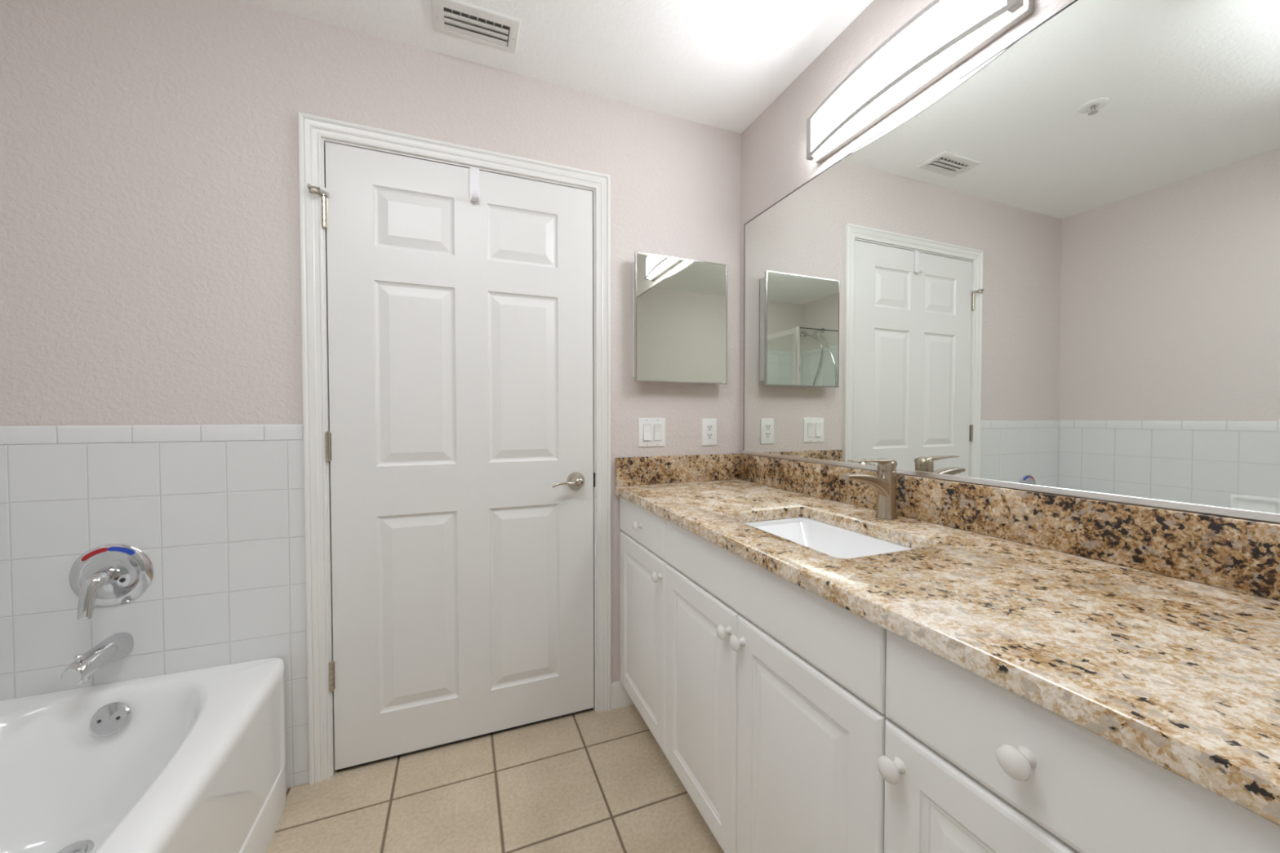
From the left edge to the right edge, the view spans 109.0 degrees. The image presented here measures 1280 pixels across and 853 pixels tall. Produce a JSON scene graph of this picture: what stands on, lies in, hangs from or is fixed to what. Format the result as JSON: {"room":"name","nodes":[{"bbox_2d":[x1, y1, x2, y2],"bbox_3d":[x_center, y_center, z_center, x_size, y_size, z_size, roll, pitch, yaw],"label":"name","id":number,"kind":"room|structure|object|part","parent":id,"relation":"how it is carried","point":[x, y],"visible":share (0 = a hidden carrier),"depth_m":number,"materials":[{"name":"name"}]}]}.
{"room":"bathroom","nodes":[
{"label":"bathroom","id":0,"kind":"room"},
{"bbox_2d":[0,0,741,682],"bbox_3d":[-0.689,-0.071,1.642,2.385,2.401,0.120,-1,1,-21],"label":"wall","id":1,"kind":"structure","parent":0,"point":[150,240],"depth_m":1.34,"materials":[{"name":"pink paint"}]},
{"bbox_2d":[0,424,302,444],"bbox_3d":[-1.409,0.020,1.289,0.763,0.048,0.008,-1,1,-21],"label":"tile trim","id":2,"kind":"structure","parent":1,"relation":"attached to","point":[42,434],"depth_m":1.29,"materials":[{"name":"white tile"}]},
{"bbox_2d":[0,425,309,788],"bbox_3d":[-1.413,0.568,1.300,0.774,1.139,0.008,-1,1,-21],"label":"wall tiles","id":3,"kind":"structure","parent":1,"relation":"attached to","point":[220,525],"depth_m":1.31,"materials":[{"name":"white tile"}]},
{"bbox_2d":[60,631,133,686],"bbox_3d":[-1.436,0.614,1.212,0.058,0.072,0.146,0,1,-17],"label":"tub spout","id":4,"kind":"object","parent":3,"relation":"attached to","point":[117,646],"visible":1,"depth_m":1.19,"materials":[{"name":"silver metal"}]},
{"bbox_3d":[-1.427,0.593,1.160,0.016,0.025,0.016,-1,1,-21],"label":"diverter knob","id":5,"kind":"part","parent":4,"relation":"part of","materials":[{"name":"silver metal"}]},
{"bbox_2d":[68,543,153,620],"bbox_3d":[-1.451,0.415,1.228,0.173,0.175,0.092,-1,1,-21],"label":"shower valve","id":6,"kind":"object","parent":3,"relation":"attached to","point":[113,574],"visible":1,"depth_m":1.26,"materials":[{"name":"silver metal"}]},
{"bbox_3d":[-1.450,0.444,1.223,0.052,0.118,0.080,-1,1,-21],"label":"lever handle","id":7,"kind":"part","parent":6,"relation":"part of","materials":[{"name":"silver metal"}]},
{"bbox_2d":[306,142,595,771],"bbox_3d":[-0.598,0.113,1.601,0.919,2.029,0.099,-1,1,-21],"label":"door","id":8,"kind":"structure","parent":1,"relation":"in","point":[459,442],"depth_m":1.60,"materials":[{"name":"white paint"}]},
{"bbox_2d":[469,167,479,201],"bbox_3d":[-0.581,-0.845,1.605,0.032,0.121,0.074,-1,1,-21],"label":"hook","id":9,"kind":"object","parent":8,"relation":"attached to","point":[473,172],"visible":0.96,"depth_m":1.60,"materials":[{"name":"white plastic"}]},
{"bbox_3d":[-0.279,0.215,1.690,0.093,0.020,0.013,-1,1,-24],"label":"lever","id":10,"kind":"part","parent":8,"relation":"part of","materials":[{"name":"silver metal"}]},
{"bbox_3d":[-0.236,0.209,1.728,0.069,0.069,0.062,-1,1,-21],"label":"handle","id":11,"kind":"part","parent":8,"relation":"part of","materials":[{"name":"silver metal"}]},
{"bbox_3d":[-0.179,0.208,1.784,0.007,0.056,0.003,-1,1,-21],"label":"latch plate","id":12,"kind":"part","parent":8,"relation":"part of","materials":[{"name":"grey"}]},
{"bbox_2d":[297,112,611,785],"bbox_3d":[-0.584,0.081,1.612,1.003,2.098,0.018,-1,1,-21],"label":"trim","id":13,"kind":"structure","parent":1,"relation":"attached to","point":[311,128],"depth_m":1.46,"materials":[{"name":"white paint"}]},
{"bbox_2d":[611,680,634,709],"bbox_3d":[0.164,1.073,1.930,0.605,0.101,0.014,-1,1,-21],"label":"baseboard","id":14,"kind":"structure","parent":1,"relation":"attached to","point":[620,698],"depth_m":1.83,"materials":[{"name":"white paint"}]},
{"bbox_2d":[638,417,665,447],"bbox_3d":[0.051,0.024,1.863,0.121,0.117,0.013,-1,1,-21],"label":"light switch","id":15,"kind":"object","parent":1,"relation":"attached to","point":[651,431],"visible":1,"depth_m":1.86,"materials":[{"name":"white plastic"}]},
{"bbox_2d":[615,453,737,486],"bbox_3d":[0.166,0.178,1.907,0.561,0.113,0.020,-1,1,-21],"label":"backsplash","id":16,"kind":"structure","parent":1,"relation":"attached to","point":[642,470],"depth_m":1.89,"materials":[{"name":"stone"}]},
{"bbox_2d":[632,252,727,384],"bbox_3d":[0.165,-0.427,1.872,0.415,0.501,0.061,-1,1,-21],"label":"medicine cabinet","id":17,"kind":"object","parent":1,"relation":"attached to","point":[680,304],"visible":1,"depth_m":1.84,"materials":[{"name":"silver mirror"}]},
{"bbox_2d":[701,418,716,445],"bbox_3d":[0.299,0.024,1.964,0.073,0.117,0.007,-1,1,-21],"label":"wall outlet","id":18,"kind":"object","parent":1,"relation":"attached to","point":[708,426],"visible":1,"depth_m":1.96,"materials":[{"name":"white plastic"}]},
{"bbox_2d":[706,424,713,439],"bbox_3d":[0.300,0.024,1.962,0.034,0.067,0.002,-1,1,-21],"label":"receptacle","id":19,"kind":"object","parent":18,"relation":"attached to","point":[709,428],"depth_m":1.96,"materials":[{"name":"grey plastic"}]},
{"bbox_2d":[265,704,724,852],"bbox_3d":[-0.219,1.205,0.478,2.585,0.100,2.680,-1,1,-21],"label":"floor","id":20,"kind":"structure","parent":0,"point":[589,781],"depth_m":1.39,"materials":[{"name":"beige tile"}]},
{"bbox_2d":[0,657,286,852],"bbox_3d":[-1.142,0.942,0.579,0.728,0.422,1.546,-1,1,-21],"label":"bathtub","id":21,"kind":"object","parent":20,"relation":"on","point":[192,761],"visible":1,"depth_m":1.17,"materials":[{"name":"white ceramic"}]},
{"bbox_3d":[-1.408,0.777,1.214,0.078,0.074,0.039,-1,1,-21],"label":"overflow plate","id":22,"kind":"part","parent":21,"relation":"part of","materials":[{"name":"silver metal"}]},
{"bbox_2d":[619,496,667,755],"bbox_3d":[0.245,0.698,1.724,0.596,0.856,0.438,-1,1,-21],"label":"vanity cabinet","id":23,"kind":"object","parent":20,"relation":"on","point":[642,534],"visible":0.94,"depth_m":1.58,"materials":[{"name":"white wood"}]},
{"bbox_3d":[-0.010,0.347,1.595,0.031,0.034,0.034,-1,1,-21],"label":"knob","id":24,"kind":"part","parent":23,"relation":"part of","materials":[{"name":"white ceramic"}]},
{"bbox_3d":[0.005,0.346,1.622,0.019,0.140,0.435,-1,1,-21],"label":"drawer","id":25,"kind":"part","parent":23,"relation":"part of","materials":[{"name":"white wood"}]},
{"bbox_3d":[0.052,0.473,1.439,0.031,0.034,0.034,-1,1,-21],"label":"knob","id":26,"kind":"part","parent":23,"relation":"part of","materials":[{"name":"white ceramic"}]},
{"bbox_2d":[666,520,888,852],"bbox_3d":[0.469,0.711,1.155,0.596,0.856,0.784,-1,1,-21],"label":"vanity cabinet","id":27,"kind":"object","parent":20,"relation":"on","point":[775,690],"visible":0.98,"depth_m":0.94,"materials":[{"name":"white wood"}]},
{"bbox_3d":[0.158,0.733,1.243,0.019,0.608,0.390,-1,1,-21],"label":"cabinet door","id":28,"kind":"part","parent":27,"relation":"part of","materials":[{"name":"white wood"}]},
{"bbox_3d":[0.197,0.481,1.071,0.031,0.034,0.034,-1,1,-21],"label":"knob","id":29,"kind":"part","parent":27,"relation":"part of","materials":[{"name":"white ceramic"}]},
{"bbox_3d":[0.217,0.482,1.019,0.031,0.034,0.034,-1,1,-21],"label":"knob","id":30,"kind":"part","parent":27,"relation":"part of","materials":[{"name":"white ceramic"}]},
{"bbox_3d":[0.301,0.741,0.879,0.019,0.608,0.388,-1,1,-21],"label":"cabinet door","id":31,"kind":"part","parent":27,"relation":"part of","materials":[{"name":"white wood"}]},
{"bbox_2d":[614,479,1279,826],"bbox_3d":[0.480,0.267,1.136,0.584,0.032,1.689,-1,1,-21],"label":"countertop","id":32,"kind":"structure","parent":27,"relation":"on","point":[1183,676],"depth_m":0.61,"materials":[{"name":"stone"}]},
{"bbox_2d":[742,517,914,558],"bbox_3d":[0.446,0.353,1.143,0.338,0.139,0.485,-1,1,-21],"label":"sink","id":33,"kind":"object","parent":32,"relation":"in","point":[833,540],"visible":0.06,"depth_m":1.29,"materials":[{"name":"white ceramic"}]},
{"bbox_2d":[840,457,899,519],"bbox_3d":[0.613,0.168,1.217,0.179,0.162,0.053,-1,1,-21],"label":"faucet","id":34,"kind":"object","parent":32,"relation":"on","point":[884,484],"visible":1,"depth_m":1.22,"materials":[{"name":"silver metal"}]},
{"bbox_3d":[0.613,0.165,1.217,0.179,0.083,0.040,-1,1,-21],"label":"spout","id":35,"kind":"part","parent":34,"relation":"part of","materials":[{"name":"silver metal"}]},
{"bbox_3d":[0.621,0.103,1.219,0.151,0.031,0.045,-1,1,-21],"label":"handle","id":36,"kind":"part","parent":34,"relation":"part of","materials":[{"name":"silver metal"}]},
{"bbox_2d":[877,630,1279,852],"bbox_3d":[0.693,0.723,0.586,0.596,0.856,0.440,-1,1,-21],"label":"vanity cabinet","id":37,"kind":"object","parent":20,"relation":"on","point":[970,764],"visible":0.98,"depth_m":0.52,"materials":[{"name":"white wood"}]},
{"bbox_3d":[0.361,0.490,0.654,0.031,0.034,0.034,-1,1,-21],"label":"knob","id":38,"kind":"part","parent":37,"relation":"part of","materials":[{"name":"white ceramic"}]},
{"bbox_3d":[0.454,0.749,0.492,0.019,0.608,0.437,-1,1,-21],"label":"cabinet door","id":39,"kind":"part","parent":37,"relation":"part of","materials":[{"name":"white wood"}]},
{"bbox_3d":[0.418,0.370,0.506,0.031,0.034,0.034,-1,1,-21],"label":"knob","id":40,"kind":"part","parent":37,"relation":"part of","materials":[{"name":"white ceramic"}]},
{"bbox_2d":[240,0,873,133],"bbox_3d":[-0.221,-1.296,0.424,2.585,0.100,2.680,-1,1,-21],"label":"ceiling","id":41,"kind":"structure","parent":0,"point":[720,64],"depth_m":1.51,"materials":[{"name":"white paint"}]},
{"bbox_2d":[431,0,521,53],"bbox_3d":[-0.515,-1.262,1.438,0.258,0.011,0.142,-1,1,-21],"label":"ceiling vent","id":42,"kind":"object","parent":41,"relation":"in","point":[459,19],"visible":1,"depth_m":1.43,"materials":[{"name":"white metal"}]},
{"bbox_2d":[739,0,1279,524],"bbox_3d":[0.936,-0.056,0.906,0.100,2.401,2.680,-1,1,-21],"label":"wall","id":43,"kind":"structure","parent":0,"point":[775,163],"depth_m":1.58,"materials":[{"name":"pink paint"}]},
{"bbox_2d":[806,0,1034,163],"bbox_3d":[0.689,-0.963,1.254,0.090,0.138,0.630,-1,1,-21],"label":"vanity light","id":44,"kind":"object","parent":43,"relation":"attached to","point":[944,34],"visible":1,"depth_m":1.18,"materials":[{"name":"silver metal"}]},
{"bbox_2d":[1020,0,1026,9],"bbox_3d":[0.817,-0.957,0.975,0.013,0.120,0.008,-1,1,-21],"label":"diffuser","id":45,"kind":"object","parent":44,"relation":"attached to","point":[1023,2],"depth_m":0.97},
{"bbox_2d":[736,453,1279,600],"bbox_3d":[0.742,0.192,1.237,0.020,0.113,1.688,-1,1,-21],"label":"backsplash","id":46,"kind":"structure","parent":43,"relation":"attached to","point":[1241,555],"depth_m":0.89,"materials":[{"name":"stone"}]},
{"bbox_2d":[742,0,1279,523],"bbox_3d":[0.755,-0.361,1.211,0.008,0.990,1.653,-1,1,-21],"label":"wall mirror","id":47,"kind":"object","parent":43,"relation":"attached to","point":[1058,271],"visible":1,"depth_m":0.94,"materials":[{"name":"silver mirror"}]}
]}

